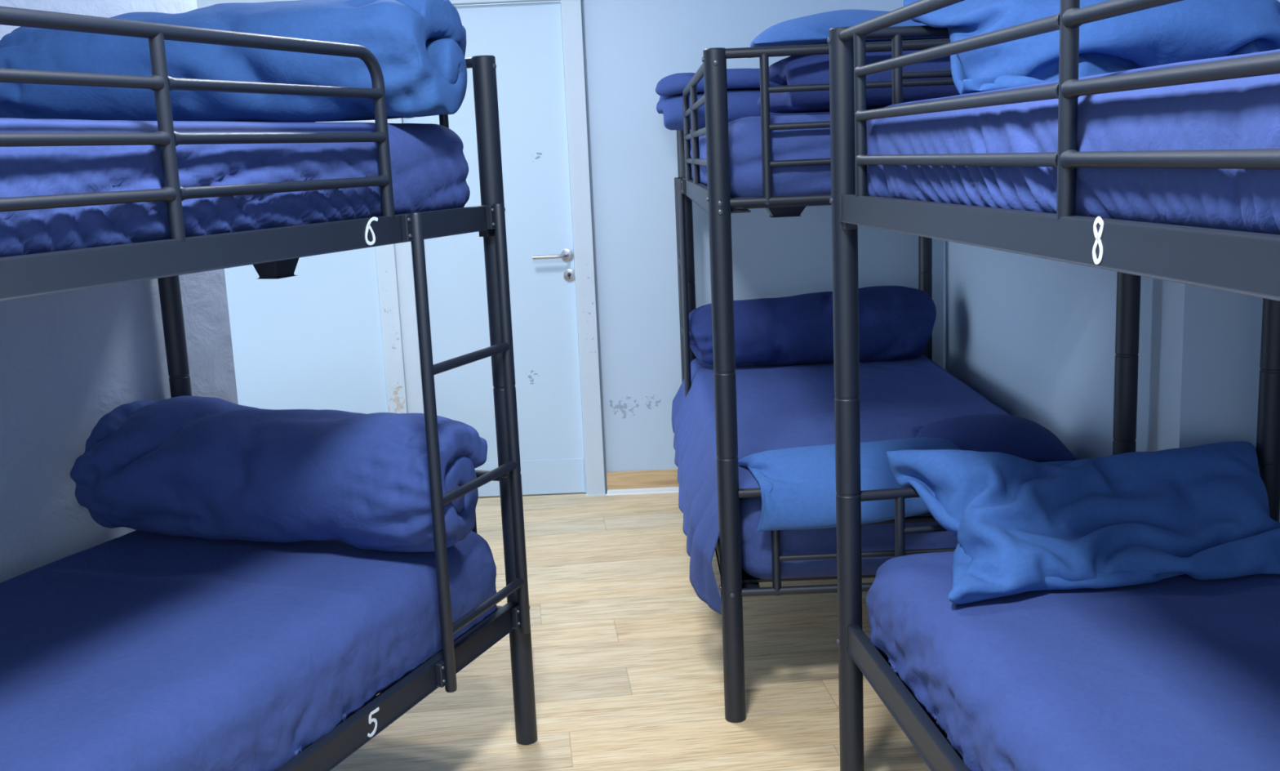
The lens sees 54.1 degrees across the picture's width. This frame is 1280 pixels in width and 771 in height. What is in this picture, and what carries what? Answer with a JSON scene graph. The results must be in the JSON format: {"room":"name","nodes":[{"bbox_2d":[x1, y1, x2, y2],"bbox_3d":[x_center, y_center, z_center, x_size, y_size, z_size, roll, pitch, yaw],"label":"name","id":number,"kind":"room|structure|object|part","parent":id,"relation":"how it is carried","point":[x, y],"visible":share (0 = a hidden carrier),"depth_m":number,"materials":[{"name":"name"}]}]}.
{"room":"dormitory","nodes":[
{"label":"dormitory","id":0,"kind":"room"},
{"bbox_2d":[0,0,238,582],"bbox_3d":[-2.199,0.037,1.151,0.140,2.500,5.162,2,11,22],"label":"wall","id":1,"kind":"structure","parent":0,"point":[68,359],"depth_m":3.01,"materials":[{"name":"white paint"}]},
{"bbox_2d":[330,492,930,770],"bbox_3d":[-1.142,1.140,1.986,6.800,0.060,7.300,-2,10,0],"label":"floor","id":2,"kind":"structure","parent":0,"point":[628,656],"depth_m":3.43,"materials":[{"name":"laminate"}]},
{"bbox_2d":[0,5,537,770],"bbox_3d":[-1.150,0.251,2.148,1.035,1.630,2.175,2,11,22],"label":"bunk bed","id":3,"kind":"object","parent":2,"relation":"on","point":[274,253],"visible":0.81,"depth_m":2.36,"materials":[{"name":"black metal"}]},
{"bbox_3d":[-1.203,0.043,3.293,0.052,1.630,0.052,-2,10,0],"label":"post","id":4,"kind":"part","parent":3,"relation":"part of","materials":[{"name":"black metal"}]},
{"bbox_3d":[-0.811,-0.336,1.673,0.023,0.325,1.682,2,11,22],"label":"guard rail","id":5,"kind":"part","parent":3,"relation":"part of","materials":[{"name":"black metal"}]},
{"bbox_2d":[0,117,470,257],"bbox_3d":[-1.176,-0.306,2.051,0.934,0.218,2.118,2,11,22],"label":"mattress","id":6,"kind":"object","parent":3,"relation":"on","point":[429,166],"visible":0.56,"depth_m":2.04,"materials":[{"name":"fabric"}]},
{"bbox_2d":[0,0,466,122],"bbox_3d":[-0.891,-0.690,2.691,1.056,0.268,0.372,-1,11,8],"label":"duvet","id":7,"kind":"object","parent":6,"relation":"on","point":[419,46],"visible":0.76,"depth_m":2.55,"materials":[{"name":"blue fabric"}]},
{"bbox_3d":[-0.755,-0.189,1.890,0.870,0.054,1.949,-2,10,0],"label":"rail","id":8,"kind":"part","parent":3,"relation":"part of","materials":[{"name":"black metal"}]},
{"bbox_2d":[0,529,497,770],"bbox_3d":[-1.128,0.611,2.213,0.940,0.228,2.090,2,11,22],"label":"mattress","id":9,"kind":"object","parent":3,"relation":"on","point":[136,650],"visible":0.82,"depth_m":2.36,"materials":[{"name":"fabric"}]},
{"bbox_2d":[70,395,487,551],"bbox_3d":[-0.840,0.192,2.901,1.017,0.315,0.336,1,11,19],"label":"duvet","id":10,"kind":"object","parent":9,"relation":"on","point":[196,466],"visible":0.91,"depth_m":2.77,"materials":[{"name":"blue fabric"}]},
{"bbox_3d":[-0.718,0.731,2.066,0.091,0.054,2.083,2,11,22],"label":"rail","id":11,"kind":"part","parent":3,"relation":"part of","materials":[{"name":"black metal"}]},
{"bbox_3d":[-0.785,-0.568,2.996,0.926,0.357,0.023,2,11,22],"label":"frame","id":12,"kind":"part","parent":3,"relation":"part of","materials":[{"name":"black metal"}]},
{"bbox_3d":[-0.744,0.366,3.168,0.926,0.357,0.023,2,11,22],"label":"frame","id":13,"kind":"part","parent":3,"relation":"part of","materials":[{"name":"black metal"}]},
{"bbox_3d":[-0.313,0.070,2.929,0.052,1.630,0.052,-2,10,0],"label":"post","id":14,"kind":"part","parent":3,"relation":"part of","materials":[{"name":"black metal"}]},
{"bbox_2d":[674,38,1141,722],"bbox_3d":[0.674,-0.176,4.036,1.030,1.630,2.175,-2,10,0],"label":"bunk bed","id":15,"kind":"object","parent":2,"relation":"on","point":[714,198],"visible":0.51,"depth_m":2.98,"materials":[{"name":"black metal"}]},
{"bbox_3d":[0.199,-0.347,5.078,0.052,1.630,0.052,-2,10,0],"label":"post","id":16,"kind":"part","parent":15,"relation":"part of","materials":[{"name":"black metal"}]},
{"bbox_3d":[0.172,-0.757,3.728,0.023,0.325,1.682,-2,10,0],"label":"guard rail","id":17,"kind":"part","parent":15,"relation":"part of","materials":[{"name":"black metal"}]},
{"bbox_3d":[0.211,-0.612,3.955,0.092,0.054,2.083,-2,10,0],"label":"rail","id":18,"kind":"part","parent":15,"relation":"part of","materials":[{"name":"black metal"}]},
{"bbox_3d":[0.205,0.035,2.998,0.052,1.630,0.052,-2,10,0],"label":"post","id":19,"kind":"part","parent":15,"relation":"part of","materials":[{"name":"black metal"}]},
{"bbox_3d":[0.252,0.310,4.124,0.092,0.054,2.083,-2,10,0],"label":"rail","id":20,"kind":"part","parent":15,"relation":"part of","materials":[{"name":"black metal"}]},
{"bbox_2d":[689,112,831,198],"bbox_3d":[0.650,-0.728,3.936,0.940,0.208,2.098,-2,10,0],"label":"mattress","id":21,"kind":"object","parent":15,"relation":"on","point":[744,133],"visible":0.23,"depth_m":2.92,"materials":[{"name":"fabric"}]},
{"bbox_2d":[655,68,830,129],"bbox_3d":[0.514,-1.081,4.702,0.915,0.209,0.342,-2,10,0],"label":"duvet","id":22,"kind":"object","parent":21,"relation":"on","point":[743,84],"visible":0.32,"depth_m":4.57,"materials":[{"name":"blue fabric"}]},
{"bbox_2d":[757,49,959,113],"bbox_3d":[0.705,-0.766,3.102,0.805,0.152,0.424,-2,10,0],"label":"duvet","id":23,"kind":"object","parent":21,"relation":"on","point":[809,68],"visible":0.26,"depth_m":2.93,"materials":[{"name":"blue fabric"}]},
{"bbox_2d":[750,8,949,57],"bbox_3d":[0.686,-0.893,3.108,0.848,0.092,0.481,-2,10,0],"label":"pillow","id":24,"kind":"object","parent":23,"relation":"on","point":[811,29],"visible":0.13,"depth_m":2.94,"materials":[{"name":"blue fabric"}]},
{"bbox_3d":[0.698,0.366,3.060,0.921,0.274,0.023,-2,10,0],"label":"frame","id":25,"kind":"part","parent":15,"relation":"part of","materials":[{"name":"black metal"}]},
{"bbox_3d":[0.655,-0.610,2.881,0.921,0.358,0.023,-2,10,0],"label":"frame","id":26,"kind":"part","parent":15,"relation":"part of","materials":[{"name":"black metal"}]},
{"bbox_2d":[739,497,956,578],"bbox_3d":[0.694,0.176,4.103,0.939,0.242,2.084,-2,10,0],"label":"mattress","id":27,"kind":"object","parent":15,"relation":"on","point":[756,547],"visible":0.12,"depth_m":3.09,"materials":[{"name":"fabric"}]},
{"bbox_2d":[671,354,1009,614],"bbox_3d":[0.619,0.215,4.081,1.000,0.325,2.069,-2,10,0],"label":"sheet","id":28,"kind":"object","parent":27,"relation":"on","point":[789,406],"visible":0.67,"depth_m":3.97,"materials":[{"name":"fabric"}]},
{"bbox_2d":[688,285,936,365],"bbox_3d":[0.653,-0.228,4.828,0.970,0.284,0.288,-2,10,0],"label":"duvet","id":29,"kind":"object","parent":28,"relation":"on","point":[896,322],"visible":0.84,"depth_m":4.71,"materials":[{"name":"blue fabric"}]},
{"bbox_2d":[737,436,960,532],"bbox_3d":[0.571,0.236,3.164,0.616,0.163,0.383,-4,10,-6],"label":"pillow","id":30,"kind":"object","parent":28,"relation":"on","point":[797,485],"visible":0.6,"depth_m":3.03,"materials":[{"name":"blue fabric"}]},
{"bbox_2d":[911,413,1076,462],"bbox_3d":[0.940,0.122,3.396,0.387,0.082,0.442,-2,10,5],"label":"pillow","id":31,"kind":"object","parent":28,"relation":"on","point":[1020,437],"visible":0.79,"depth_m":3.25,"materials":[{"name":"blue fabric"}]},
{"bbox_3d":[1.155,-0.388,5.073,0.052,1.630,0.052,-2,10,0],"label":"post","id":32,"kind":"part","parent":15,"relation":"part of","materials":[{"name":"black metal"}]},
{"bbox_3d":[1.161,-0.006,2.993,0.052,1.630,0.052,-2,10,0],"label":"post","id":33,"kind":"part","parent":15,"relation":"part of","materials":[{"name":"black metal"}]},
{"bbox_2d":[826,0,1279,770],"bbox_3d":[1.012,0.248,1.647,1.018,1.630,2.175,-4,10,-6],"label":"bunk bed","id":34,"kind":"object","parent":2,"relation":"on","point":[1240,262],"visible":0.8,"depth_m":2.03,"materials":[{"name":"black metal"}]},
{"bbox_3d":[0.436,0.091,2.636,0.052,1.630,0.052,-2,10,0],"label":"post","id":35,"kind":"part","parent":34,"relation":"part of","materials":[{"name":"black metal"}]},
{"bbox_3d":[0.498,-0.394,1.677,0.024,0.325,1.681,-4,10,-6],"label":"guard rail","id":36,"kind":"part","parent":34,"relation":"part of","materials":[{"name":"black metal"}]},
{"bbox_3d":[0.878,-0.562,2.567,0.909,0.357,0.023,-4,10,-6],"label":"frame","id":37,"kind":"part","parent":34,"relation":"part of","materials":[{"name":"black metal"}]},
{"bbox_3d":[0.598,0.720,1.686,0.091,0.055,2.083,-4,10,-6],"label":"rail","id":38,"kind":"part","parent":34,"relation":"part of","materials":[{"name":"black metal"}]},
{"bbox_3d":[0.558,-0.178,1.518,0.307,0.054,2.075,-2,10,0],"label":"rail","id":39,"kind":"part","parent":34,"relation":"part of","materials":[{"name":"black metal"}]},
{"bbox_3d":[0.919,0.372,2.739,0.909,0.357,0.023,-4,10,-6],"label":"frame","id":40,"kind":"part","parent":34,"relation":"part of","materials":[{"name":"black metal"}]},
{"bbox_2d":[865,551,1279,770],"bbox_3d":[1.029,0.601,1.716,0.928,0.206,2.093,-4,10,-5],"label":"mattress","id":41,"kind":"object","parent":34,"relation":"on","point":[1180,672],"visible":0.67,"depth_m":2.07,"materials":[{"name":"fabric"}]},
{"bbox_2d":[886,440,1279,604],"bbox_3d":[0.969,0.240,2.554,0.864,0.202,0.517,-3,10,-4],"label":"pillow","id":42,"kind":"object","parent":41,"relation":"on","point":[1019,525],"visible":1,"depth_m":2.51,"materials":[{"name":"blue fabric"}]},
{"bbox_2d":[866,48,1279,235],"bbox_3d":[0.990,-0.303,1.550,0.933,0.206,2.096,-4,10,-6],"label":"mattress","id":43,"kind":"object","parent":34,"relation":"on","point":[1242,113],"visible":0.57,"depth_m":1.44,"materials":[{"name":"fabric"}]},
{"bbox_2d":[903,0,1279,94],"bbox_3d":[0.934,-0.674,2.409,0.776,0.208,0.371,-4,10,-6],"label":"pillow","id":44,"kind":"object","parent":43,"relation":"on","point":[1185,30],"visible":0.53,"depth_m":2.27,"materials":[{"name":"blue fabric"}]},
{"bbox_3d":[1.375,0.033,2.728,0.052,1.630,0.052,-2,10,0],"label":"post","id":45,"kind":"part","parent":34,"relation":"part of","materials":[{"name":"black metal"}]},
{"bbox_2d":[582,0,943,471],"bbox_3d":[-1.206,-0.739,5.138,6.800,2.500,0.120,-2,10,0],"label":"wall","id":46,"kind":"structure","parent":0,"point":[631,46],"depth_m":5.10,"materials":[{"name":"white paint"}]},
{"bbox_2d":[196,0,297,8],"bbox_3d":[-1.539,-1.505,4.944,0.848,0.076,0.048,-2,10,0],"label":"trim","id":47,"kind":"structure","parent":46,"relation":"attached to","point":[200,3],"depth_m":4.92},
{"bbox_2d":[224,120,388,413],"bbox_3d":[-1.461,-0.484,5.148,0.774,2.004,0.046,-2,10,0],"label":"door","id":48,"kind":"structure","parent":46,"relation":"in","point":[313,339],"depth_m":5.18,"materials":[{"name":"white wood"}]},
{"bbox_2d":[364,120,407,413],"bbox_3d":[-1.038,-0.540,5.119,0.084,2.100,0.036,-2,10,0],"label":"trim","id":49,"kind":"structure","parent":46,"relation":"attached to","point":[384,254],"depth_m":5.16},
{"bbox_2d":[386,117,424,413],"bbox_3d":[-0.964,-0.525,5.130,0.074,2.060,0.040,-2,10,0],"label":"trim","id":50,"kind":"structure","parent":46,"relation":"attached to","point":[403,251],"depth_m":5.16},
{"bbox_2d":[402,0,586,496],"bbox_3d":[-0.599,-0.517,5.124,0.664,2.004,0.101,-2,10,0],"label":"door","id":51,"kind":"structure","parent":46,"relation":"in","point":[525,40],"depth_m":5.14,"materials":[{"name":"white wood"}]},
{"bbox_3d":[-0.561,0.392,5.298,0.652,0.147,0.005,-2,10,0],"label":"kick plate","id":52,"kind":"part","parent":51,"relation":"part of","materials":[{"name":"silver metal"}]},
{"bbox_3d":[-0.363,-0.524,5.098,0.144,0.017,0.052,-2,10,0],"label":"lever handle","id":53,"kind":"part","parent":51,"relation":"part of","materials":[{"name":"metal"}]},
{"bbox_2d":[449,0,560,5],"bbox_3d":[-0.638,-1.543,4.932,0.815,0.076,0.064,-2,10,0],"label":"trim","id":54,"kind":"structure","parent":46,"relation":"attached to","point":[454,2],"depth_m":4.92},
{"bbox_2d":[560,0,607,495],"bbox_3d":[-0.230,-0.575,5.115,0.085,2.100,0.056,-2,10,0],"label":"trim","id":55,"kind":"structure","parent":46,"relation":"attached to","point":[571,14],"depth_m":5.09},
{"bbox_2d":[605,486,679,495],"bbox_3d":[0.572,0.418,5.280,1.433,0.020,0.036,-2,10,0],"label":"trim","id":56,"kind":"structure","parent":46,"relation":"attached to","point":[668,489],"depth_m":5.27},
{"bbox_2d":[606,468,679,491],"bbox_3d":[0.570,0.374,5.284,1.425,0.082,0.028,-2,10,0],"label":"baseboard","id":57,"kind":"structure","parent":46,"relation":"attached to","point":[651,477],"depth_m":5.27,"materials":[{"name":"brown wood"}]},
{"bbox_2d":[943,0,1279,522],"bbox_3d":[1.502,-0.241,1.780,0.596,2.500,6.780,-2,10,0],"label":"wall","id":58,"kind":"structure","parent":0,"point":[1033,336],"depth_m":3.40,"materials":[{"name":"white paint"}]}
]}

